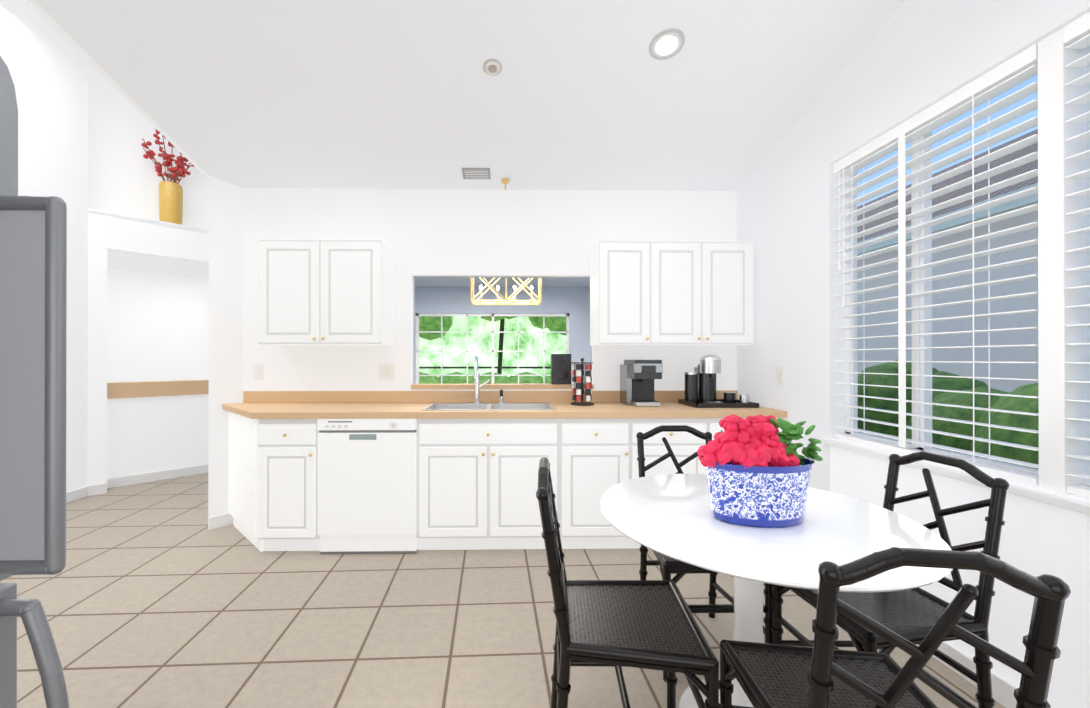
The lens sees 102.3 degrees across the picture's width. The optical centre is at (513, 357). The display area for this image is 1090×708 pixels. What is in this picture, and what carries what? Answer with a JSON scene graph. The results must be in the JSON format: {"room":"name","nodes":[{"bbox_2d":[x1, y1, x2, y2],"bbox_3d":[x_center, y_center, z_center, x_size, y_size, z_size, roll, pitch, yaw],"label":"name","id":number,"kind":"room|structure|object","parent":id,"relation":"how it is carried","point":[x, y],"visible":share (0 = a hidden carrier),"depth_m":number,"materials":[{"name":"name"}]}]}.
{"room":"kitchen","nodes":[
{"label":"kitchen","id":0,"kind":"room"},
{"bbox_2d":[35,0,905,286],"bbox_3d":[-1.809,-2.226,2.534,7.416,2.050,10.640,0,0,-1],"label":"ceiling","id":1,"kind":"structure","parent":0,"point":[412,94],"depth_m":2.41,"materials":[{"name":"paint"}]},
{"bbox_2d":[462,168,490,178],"bbox_3d":[-0.271,-1.337,3.177,0.200,0.036,0.120,0,0,-1],"label":"ceiling vent","id":2,"kind":"object","parent":1,"relation":"in","point":[476,173],"visible":1,"depth_m":3.17,"materials":[{"name":"metal"}]},
{"bbox_2d":[483,58,501,75],"bbox_3d":[-0.112,-1.524,2.297,0.100,0.034,0.100,0,0,-1],"label":"recessed light","id":3,"kind":"object","parent":1,"relation":"in","point":[492,67],"visible":1,"depth_m":2.29,"materials":[{"name":"grey plastic"}]},
{"bbox_2d":[501,178,508,189],"bbox_3d":[-0.063,-1.290,3.261,0.060,0.070,0.058,0,0,-1],"label":"sprinkler","id":4,"kind":"object","parent":1,"relation":"attached to","point":[505,181],"visible":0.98,"depth_m":3.24,"materials":[{"name":"gold metal"}]},
{"bbox_2d":[470,278,541,304],"bbox_3d":[-0.086,-0.944,4.970,0.789,0.658,0.322,0,0,-1],"label":"chandelier","id":5,"kind":"object","parent":1,"relation":"hanging from","point":[500,301],"visible":0.58,"depth_m":4.96,"materials":[{"name":"gold metal"}]},
{"bbox_2d":[649,28,684,59],"bbox_3d":[0.758,-1.555,2.172,0.170,0.044,0.168,0,0,-1],"label":"recessed light","id":6,"kind":"object","parent":1,"relation":"in","point":[665,44],"visible":1,"depth_m":2.16,"materials":[{"name":"grey glass"}]},
{"bbox_2d":[0,473,1005,707],"bbox_3d":[-2.296,1.274,2.518,8.390,0.050,10.640,0,0,-1],"label":"floor","id":7,"kind":"structure","parent":0,"point":[156,594],"depth_m":2.07,"materials":[{"name":"tile"}]},
{"bbox_2d":[0,56,68,707],"bbox_3d":[-1.229,0.327,0.263,0.828,1.835,1.150,0,0,-1],"label":"fridge","id":8,"kind":"object","parent":7,"relation":"on","point":[33,274],"visible":1,"depth_m":0.81,"materials":[{"name":"silver metal"}]},
{"bbox_2d":[228,419,249,540],"bbox_3d":[-1.842,0.816,3.039,0.563,0.868,0.585,0,0,-1],"label":"base cabinet","id":9,"kind":"object","parent":7,"relation":"on","point":[238,429],"depth_m":3.04,"materials":[{"name":"grey wood"}]},
{"bbox_2d":[250,419,317,551],"bbox_3d":[-1.436,0.816,3.048,0.376,0.868,0.604,0,0,-1],"label":"base cabinet","id":10,"kind":"object","parent":7,"relation":"on","point":[283,452],"depth_m":2.76,"materials":[{"name":"grey wood"}]},
{"bbox_2d":[318,407,437,553],"bbox_3d":[-0.931,0.816,3.056,0.762,0.868,0.604,0,0,-1],"label":"base cabinet","id":11,"kind":"object","parent":7,"relation":"on","point":[366,472],"depth_m":2.76,"materials":[{"name":"grey"}]},
{"bbox_2d":[317,419,416,553],"bbox_3d":[-0.926,0.816,2.777,0.611,0.866,0.090,0,0,-1],"label":"dishwasher","id":12,"kind":"object","parent":11,"relation":"in","point":[367,468],"depth_m":2.75,"materials":[{"name":"white metal"}]},
{"bbox_2d":[430,407,573,549],"bbox_3d":[-0.129,0.816,3.069,0.971,0.868,0.604,0,0,-1],"label":"base cabinet","id":13,"kind":"object","parent":7,"relation":"on","point":[484,472],"depth_m":2.78,"materials":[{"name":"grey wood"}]},
{"bbox_2d":[222,403,786,418],"bbox_3d":[-0.208,0.361,3.063,3.890,0.042,0.616,0,0,-1],"label":"countertop","id":14,"kind":"structure","parent":13,"relation":"on","point":[235,410],"depth_m":2.79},
{"bbox_2d":[473,356,503,403],"bbox_3d":[-0.189,0.159,3.166,0.228,0.351,0.213,0,0,-1],"label":"faucet","id":15,"kind":"object","parent":14,"relation":"on","point":[477,385],"depth_m":3.22,"materials":[{"name":"silver metal"}]},
{"bbox_2d":[422,402,555,410],"bbox_3d":[-0.164,0.434,3.061,0.866,0.200,0.456,0,0,-1],"label":"sink","id":16,"kind":"object","parent":14,"relation":"in","point":[446,406],"depth_m":3.19,"materials":[{"name":"silver metal"}]},
{"bbox_2d":[571,358,593,405],"bbox_3d":[0.499,0.169,3.187,0.170,0.339,0.170,0,0,-1],"label":"pod carousel","id":17,"kind":"object","parent":14,"relation":"on","point":[578,392],"visible":1,"depth_m":3.13,"materials":[{"name":"black metal"}]},
{"bbox_2d":[620,360,662,405],"bbox_3d":[0.921,0.176,3.186,0.225,0.325,0.297,0,0,-1],"label":"coffee maker","id":18,"kind":"object","parent":14,"relation":"on","point":[637,377],"visible":1,"depth_m":3.14,"materials":[{"name":"black plastic"}]},
{"bbox_2d":[678,354,758,407],"bbox_3d":[1.449,0.157,3.128,0.431,0.364,0.310,0,0,-1],"label":"espresso machine","id":19,"kind":"object","parent":14,"relation":"on","point":[700,386],"visible":1,"depth_m":3.11,"materials":[{"name":"black plastic"}]},
{"bbox_2d":[574,419,645,548],"bbox_3d":[0.514,0.816,3.080,0.592,0.868,0.604,0,0,-1],"label":"base cabinet","id":20,"kind":"object","parent":7,"relation":"on","point":[605,450],"depth_m":2.79,"materials":[{"name":"grey wood"}]},
{"bbox_2d":[536,458,720,707],"bbox_3d":[0.317,0.795,1.366,0.485,0.934,0.441,0,0,5],"label":"chair","id":21,"kind":"object","parent":7,"relation":"on","point":[618,625],"visible":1,"depth_m":1.27,"materials":[{"name":"black wood"}]},
{"bbox_2d":[636,425,772,681],"bbox_3d":[0.790,0.797,1.922,0.441,0.934,0.485,0,0,-1],"label":"chair","id":22,"kind":"object","parent":7,"relation":"on","point":[669,566],"visible":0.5,"depth_m":2.07,"materials":[{"name":"black wood"}]},
{"bbox_2d":[646,419,782,475],"bbox_3d":[1.205,0.816,3.091,1.062,0.868,0.604,0,0,-1],"label":"base cabinet","id":23,"kind":"object","parent":7,"relation":"on","point":[683,444],"depth_m":2.80,"materials":[{"name":"grey wood"}]},
{"bbox_2d":[600,474,952,707],"bbox_3d":[0.787,0.882,1.470,0.980,0.730,0.980,0,0,-1],"label":"dining table","id":24,"kind":"object","parent":7,"relation":"on","point":[671,516],"visible":0.71,"depth_m":1.30,"materials":[{"name":"white"}]},
{"bbox_2d":[697,414,822,527],"bbox_3d":[0.786,0.349,1.411,0.390,0.333,0.216,0,0,-1],"label":"flower bowl","id":25,"kind":"object","parent":24,"relation":"on","point":[758,468],"visible":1,"depth_m":1.34,"materials":[{"name":"blue ceramic"}]},
{"bbox_2d":[771,451,1009,707],"bbox_3d":[1.229,0.796,1.469,0.485,0.934,0.441,0,0,-4],"label":"chair","id":26,"kind":"object","parent":7,"relation":"on","point":[913,615],"visible":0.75,"depth_m":1.37,"materials":[{"name":"black wood"}]},
{"bbox_2d":[719,547,1070,707],"bbox_3d":[0.755,0.795,0.968,0.441,0.934,0.485,0,0,8],"label":"chair","id":27,"kind":"object","parent":7,"relation":"on","point":[822,672],"visible":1,"depth_m":0.77,"materials":[{"name":"black wood"}]},
{"bbox_2d":[0,0,1089,707],"bbox_3d":[-1.855,-1.001,2.530,7.508,4.500,10.640,0,0,-1],"label":"wall","id":28,"kind":"structure","parent":0,"point":[158,370],"depth_m":3.36,"materials":[{"name":"white paint"}]},
{"bbox_2d":[66,484,102,502],"bbox_3d":[-3.790,1.200,0.678,0.041,0.090,6.768,0,0,-1],"label":"baseboard","id":29,"kind":"structure","parent":28,"relation":"attached to","point":[91,490],"depth_m":3.93,"materials":[{"name":"paint"}]},
{"bbox_2d":[103,464,207,489],"bbox_3d":[-3.333,1.208,4.797,1.189,0.090,1.189,0,0,-1],"label":"baseboard","id":30,"kind":"structure","parent":28,"relation":"attached to","point":[187,471],"depth_m":4.46,"materials":[{"name":"paint"}]},
{"bbox_2d":[141,129,194,224],"bbox_3d":[-3.517,-1.838,4.554,0.396,0.980,0.421,0,0,-1],"label":"vase","id":31,"kind":"object","parent":28,"relation":"on","point":[170,201],"visible":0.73,"depth_m":4.47,"materials":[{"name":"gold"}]},
{"bbox_2d":[253,365,263,379],"bbox_3d":[-1.949,0.111,3.342,0.075,0.120,0.008,0,0,-1],"label":"electrical outlet plate","id":32,"kind":"object","parent":28,"relation":"attached to","point":[258,370],"depth_m":3.34,"materials":[{"name":"white plastic"}]},
{"bbox_2d":[257,239,392,345],"bbox_3d":[-1.352,-0.458,3.196,0.858,0.728,0.316,0,0,-1],"label":"upper cabinet","id":33,"kind":"object","parent":28,"relation":"attached to","point":[310,292],"depth_m":3.04,"materials":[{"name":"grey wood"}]},
{"bbox_2d":[379,364,394,379],"bbox_3d":[-0.975,0.111,3.358,0.120,0.120,0.008,0,0,-1],"label":"electrical outlet plate","id":34,"kind":"object","parent":28,"relation":"attached to","point":[386,371],"depth_m":3.36,"materials":[{"name":"white plastic"}]},
{"bbox_2d":[243,391,737,402],"bbox_3d":[-0.161,0.297,3.362,3.786,0.088,0.020,0,0,-1],"label":"backsplash","id":35,"kind":"structure","parent":28,"relation":"attached to","point":[248,396],"depth_m":3.34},
{"bbox_2d":[416,313,568,383],"bbox_3d":[-0.373,0.085,7.813,2.730,1.750,0.040,0,0,-1],"label":"dining room window","id":36,"kind":"structure","parent":28,"relation":"in","point":[492,315],"depth_m":7.79,"materials":[{"name":"paint"}]},
{"bbox_2d":[551,354,570,383],"bbox_3d":[0.369,0.087,3.441,0.150,0.235,0.109,0,0,-1],"label":"speaker box","id":37,"kind":"object","parent":28,"relation":"attached to","point":[560,368],"visible":0.98,"depth_m":3.39,"materials":[{"name":"black plastic"}]},
{"bbox_2d":[590,241,661,345],"bbox_3d":[0.806,-0.458,3.231,0.427,0.728,0.316,0,0,-1],"label":"upper cabinet","id":38,"kind":"object","parent":28,"relation":"attached to","point":[626,276],"depth_m":3.08,"materials":[{"name":"grey wood"}]},
{"bbox_2d":[662,241,753,345],"bbox_3d":[1.296,-0.458,3.240,0.793,0.728,0.316,0,0,-1],"label":"upper cabinet","id":39,"kind":"object","parent":28,"relation":"attached to","point":[708,286],"depth_m":3.08,"materials":[{"name":"grey wood"}]},
{"bbox_2d":[776,366,783,384],"bbox_3d":[1.740,0.115,2.867,0.007,0.120,0.074,0,0,-1],"label":"electrical outlet plate","id":40,"kind":"object","parent":28,"relation":"attached to","point":[779,369],"depth_m":2.86,"materials":[{"name":"white plastic"}]},
{"bbox_2d":[820,27,1089,514],"bbox_3d":[1.836,-0.302,0.960,0.180,1.555,3.020,0,0,-1],"label":"window","id":41,"kind":"structure","parent":28,"relation":"in","point":[1056,297],"depth_m":1.45,"materials":[{"name":"paint"}]},
{"bbox_2d":[834,11,1089,497],"bbox_3d":[1.821,-0.322,0.960,0.076,1.510,2.926,0,0,-1],"label":"window blinds","id":42,"kind":"object","parent":41,"relation":"attached to","point":[1015,70],"visible":0.83,"depth_m":1.80,"materials":[{"name":"white plastic"}]},
{"bbox_2d":[917,641,1016,707],"bbox_3d":[1.784,1.199,0.096,0.012,0.090,5.360,0,0,-1],"label":"baseboard","id":43,"kind":"structure","parent":28,"relation":"attached to","point":[1002,691],"depth_m":1.60,"materials":[{"name":"paint"}]},
{"label":"outside","id":44,"kind":"structure","parent":0,"visible":0},
{"bbox_3d":[4.927,1.335,7.539,70.000,0.048,75.000,0,0,-1],"label":"ground","id":45,"kind":"structure","parent":44,"visible":0},
{"bbox_2d":[419,316,565,383],"bbox_3d":[-5.132,-2.959,11.011,18.000,9.550,3.940,0,0,-1],"label":"trees","id":46,"kind":"object","parent":45,"relation":"on","point":[505,363],"depth_m":12.94,"materials":[{"name":"green plant"}]},
{"bbox_2d":[857,129,1037,391],"bbox_3d":[7.425,-0.964,1.084,5.620,4.520,23.000,0,0,-1],"label":"house","id":47,"kind":"structure","parent":45,"relation":"on","point":[1015,354],"depth_m":4.80,"materials":[{"name":"paint"}]},
{"bbox_2d":[858,360,1038,469],"bbox_3d":[3.316,0.613,2.293,1.150,1.282,11.471,0,0,-1],"label":"hedge","id":48,"kind":"object","parent":45,"relation":"on","point":[1022,404],"visible":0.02,"depth_m":2.94,"materials":[{"name":"green plant"}]}
]}

